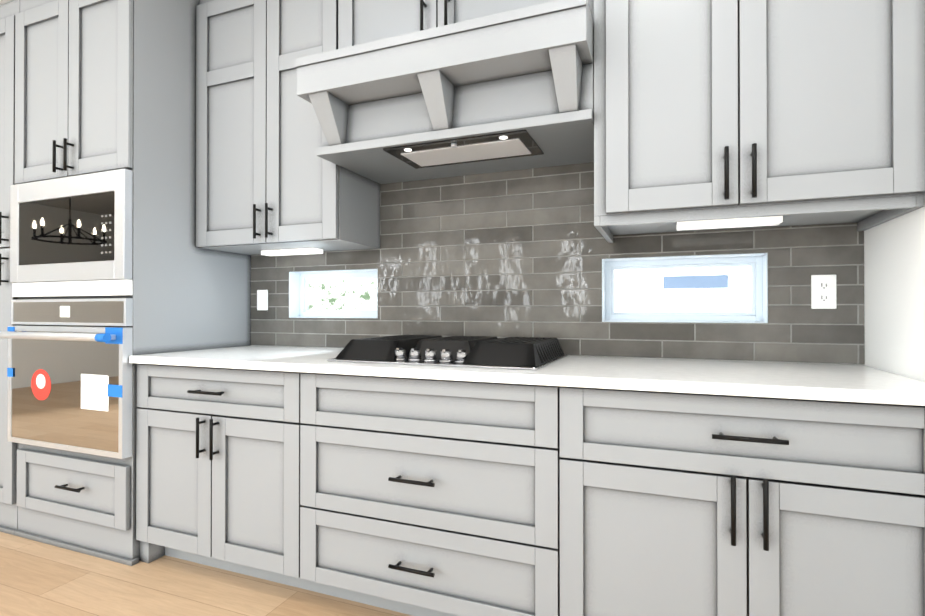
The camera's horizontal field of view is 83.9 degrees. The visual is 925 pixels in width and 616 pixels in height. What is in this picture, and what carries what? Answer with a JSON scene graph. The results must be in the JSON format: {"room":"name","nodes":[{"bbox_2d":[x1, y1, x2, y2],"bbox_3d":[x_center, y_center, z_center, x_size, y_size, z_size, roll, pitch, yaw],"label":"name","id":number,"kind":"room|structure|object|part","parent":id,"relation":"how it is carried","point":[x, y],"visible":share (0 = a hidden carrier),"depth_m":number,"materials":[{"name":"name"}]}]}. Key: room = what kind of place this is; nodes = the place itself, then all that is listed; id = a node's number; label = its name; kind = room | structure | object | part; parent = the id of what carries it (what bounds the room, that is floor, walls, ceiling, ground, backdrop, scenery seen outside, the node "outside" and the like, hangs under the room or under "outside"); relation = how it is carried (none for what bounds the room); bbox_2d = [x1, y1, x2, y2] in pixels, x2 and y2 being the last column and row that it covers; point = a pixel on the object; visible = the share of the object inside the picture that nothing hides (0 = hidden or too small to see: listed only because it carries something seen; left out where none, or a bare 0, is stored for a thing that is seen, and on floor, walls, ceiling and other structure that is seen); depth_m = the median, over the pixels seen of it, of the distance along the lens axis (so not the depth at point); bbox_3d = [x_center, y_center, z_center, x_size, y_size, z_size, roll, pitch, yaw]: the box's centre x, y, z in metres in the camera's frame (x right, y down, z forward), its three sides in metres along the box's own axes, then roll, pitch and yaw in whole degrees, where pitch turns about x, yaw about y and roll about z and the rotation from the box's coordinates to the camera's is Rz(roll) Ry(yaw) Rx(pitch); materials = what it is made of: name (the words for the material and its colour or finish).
{"room":"kitchen","nodes":[
{"label":"kitchen","id":0,"kind":"room"},
{"bbox_2d":[0,0,14,5],"bbox_3d":[-3.698,-1.489,0.710,8.820,0.060,5.800,0,0,22],"label":"ceiling","id":1,"kind":"structure","parent":0,"point":[2,2],"depth_m":2.43,"materials":[{"name":"white paint"}]},
{"bbox_2d":[0,532,412,615],"bbox_3d":[-3.698,1.076,0.696,8.820,0.090,5.800,0,0,22],"label":"floor","id":2,"kind":"structure","parent":0,"point":[37,578],"depth_m":1.89,"materials":[{"name":"brown wood"}]},
{"bbox_2d":[0,0,19,534],"bbox_3d":[-2.224,-0.193,2.753,0.611,2.470,0.696,0,0,22],"label":"pantry cabinet","id":3,"kind":"object","parent":2,"relation":"on","point":[8,469],"visible":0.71,"depth_m":2.37,"materials":[{"name":"paint"}]},
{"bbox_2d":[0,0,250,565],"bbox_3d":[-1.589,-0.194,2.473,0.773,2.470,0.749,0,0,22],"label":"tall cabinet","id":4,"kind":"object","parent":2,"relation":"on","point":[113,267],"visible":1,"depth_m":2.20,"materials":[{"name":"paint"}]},
{"bbox_2d":[0,298,132,458],"bbox_3d":[-1.711,0.282,2.176,0.755,0.641,0.110,0,0,22],"label":"oven","id":5,"kind":"object","parent":4,"relation":"in","point":[70,372],"depth_m":2.17,"materials":[{"name":"silver metal"}]},
{"bbox_2d":[10,169,132,282],"bbox_3d":[-1.698,-0.338,2.215,0.753,0.442,0.036,0,0,22],"label":"microwave","id":6,"kind":"object","parent":4,"relation":"in","point":[77,227],"depth_m":2.18,"materials":[{"name":"silver metal"}]},
{"bbox_2d":[136,364,299,587],"bbox_3d":[-0.834,0.632,2.235,0.821,0.814,0.628,0,0,22],"label":"base cabinet","id":7,"kind":"object","parent":2,"relation":"on","point":[218,449],"depth_m":1.93,"materials":[{"name":"paint"}]},
{"bbox_2d":[300,372,587,615],"bbox_3d":[-0.031,0.630,1.917,1.041,0.814,0.628,0,0,22],"label":"base cabinet","id":8,"kind":"object","parent":2,"relation":"on","point":[420,497],"depth_m":1.59,"materials":[{"name":"paint"}]},
{"bbox_2d":[588,388,924,615],"bbox_3d":[0.804,0.628,1.586,0.895,0.814,0.628,0,0,22],"label":"base cabinet","id":9,"kind":"object","parent":2,"relation":"on","point":[699,504],"depth_m":1.28,"materials":[{"name":"paint"}]},
{"bbox_2d":[129,346,924,405],"bbox_3d":[-0.003,0.206,1.893,2.620,0.030,0.657,0,0,22],"label":"countertop","id":10,"kind":"structure","parent":9,"relation":"on","point":[839,382],"depth_m":1.53,"materials":[{"name":"white stone"}]},
{"bbox_2d":[327,335,567,369],"bbox_3d":[-0.033,0.153,1.931,0.760,0.074,0.523,0,0,22],"label":"cooktop","id":11,"kind":"object","parent":10,"relation":"in","point":[526,353],"visible":1,"depth_m":1.78,"materials":[{"name":"black metal"}]},
{"bbox_2d":[251,253,859,364],"bbox_3d":[-2.645,-0.164,3.362,8.820,2.560,0.120,0,0,22],"label":"wall","id":12,"kind":"structure","parent":0,"point":[638,357],"depth_m":1.95,"materials":[{"name":"grey tile"}]},
{"bbox_2d":[196,0,379,255],"bbox_3d":[-0.812,-0.842,2.361,0.775,1.175,0.378,0,0,22],"label":"upper cabinet","id":13,"kind":"object","parent":12,"relation":"attached to","point":[269,182],"visible":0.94,"depth_m":2.23,"materials":[{"name":"paint"}]},
{"bbox_2d":[261,248,322,255],"bbox_3d":[-0.810,-0.265,2.442,0.310,0.022,0.070,0,0,22],"label":"light","id":14,"kind":"object","parent":13,"relation":"attached to","point":[286,251],"depth_m":2.41,"materials":[{"name":"white plastic"}]},
{"bbox_2d":[289,269,377,317],"bbox_3d":[-0.611,-0.067,2.551,0.513,0.230,0.126,0,0,22],"label":"window","id":15,"kind":"structure","parent":12,"relation":"in","point":[336,294],"depth_m":2.60,"materials":[{"name":"white glass"}]},
{"bbox_3d":[-0.594,-0.067,2.594,0.437,0.154,0.004,0,0,22],"label":"glass","id":16,"kind":"part","parent":15,"relation":"part of","materials":[{"name":"white glass"}]},
{"bbox_2d":[296,0,593,183],"bbox_3d":[-0.014,-0.727,1.930,1.022,0.334,0.590,0,0,22],"label":"range hood","id":17,"kind":"object","parent":12,"relation":"attached to","point":[507,91],"visible":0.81,"depth_m":1.73,"materials":[{"name":"paint"}]},
{"bbox_3d":[0.007,-0.574,1.887,0.530,0.006,0.263,0,0,22],"label":"insert frame","id":18,"kind":"part","parent":17,"relation":"part of","materials":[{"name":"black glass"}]},
{"bbox_2d":[338,0,593,48],"bbox_3d":[0.025,-1.164,2.031,1.022,0.535,0.378,0,0,22],"label":"upper cabinet","id":19,"kind":"object","parent":12,"relation":"attached to","point":[362,21],"visible":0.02,"depth_m":1.98,"materials":[{"name":"paint"}]},
{"bbox_2d":[251,162,864,364],"bbox_3d":[0.119,-0.215,2.199,2.622,0.812,0.008,0,0,22],"label":"tile backsplash","id":20,"kind":"structure","parent":12,"relation":"attached to","point":[515,253],"depth_m":2.11,"materials":[{"name":"grey tile"}]},
{"bbox_2d":[257,290,267,309],"bbox_3d":[-1.028,-0.041,2.643,0.068,0.105,0.008,0,0,22],"label":"electrical outlet","id":21,"kind":"object","parent":20,"relation":"attached to","point":[262,299],"visible":1,"depth_m":2.64,"materials":[{"name":"white plastic"}]},
{"bbox_2d":[811,275,836,308],"bbox_3d":[1.228,-0.055,1.750,0.072,0.116,0.008,0,0,22],"label":"electrical outlet","id":22,"kind":"object","parent":20,"relation":"attached to","point":[823,291],"visible":1,"depth_m":1.75,"materials":[{"name":"white plastic"}]},
{"bbox_2d":[602,253,767,322],"bbox_3d":[0.836,-0.070,1.978,0.568,0.248,0.126,0,0,22],"label":"window","id":23,"kind":"structure","parent":12,"relation":"in","point":[633,290],"depth_m":2.00,"materials":[{"name":"white glass"}]},
{"bbox_3d":[0.853,-0.070,2.021,0.492,0.172,0.004,0,0,22],"label":"glass","id":24,"kind":"part","parent":23,"relation":"part of","materials":[{"name":"white glass"}]},
{"bbox_2d":[663,275,727,288],"bbox_3d":[0.903,-0.101,1.998,0.230,0.050,0.002,0,0,22],"label":"label","id":25,"kind":"object","parent":23,"relation":"attached to","point":[697,281],"visible":1,"depth_m":2.00,"materials":[{"name":"blue paper"}]},
{"bbox_2d":[594,0,924,242],"bbox_3d":[0.861,-0.845,1.634,0.819,1.178,0.498,0,0,22],"label":"upper cabinet","id":26,"kind":"object","parent":12,"relation":"attached to","point":[722,114],"visible":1,"depth_m":1.43,"materials":[{"name":"paint"}]},
{"bbox_2d":[677,216,782,230],"bbox_3d":[0.855,-0.274,1.665,0.300,0.022,0.070,0,0,22],"label":"light","id":27,"kind":"object","parent":26,"relation":"attached to","point":[773,220],"depth_m":1.64,"materials":[{"name":"white plastic"}]},
{"bbox_2d":[864,206,924,381],"bbox_3d":[0.356,-0.188,-0.902,0.100,2.560,5.800,0,0,22],"label":"wall","id":28,"kind":"structure","parent":0,"point":[894,287],"depth_m":1.47,"materials":[{"name":"white paint"}]}
]}

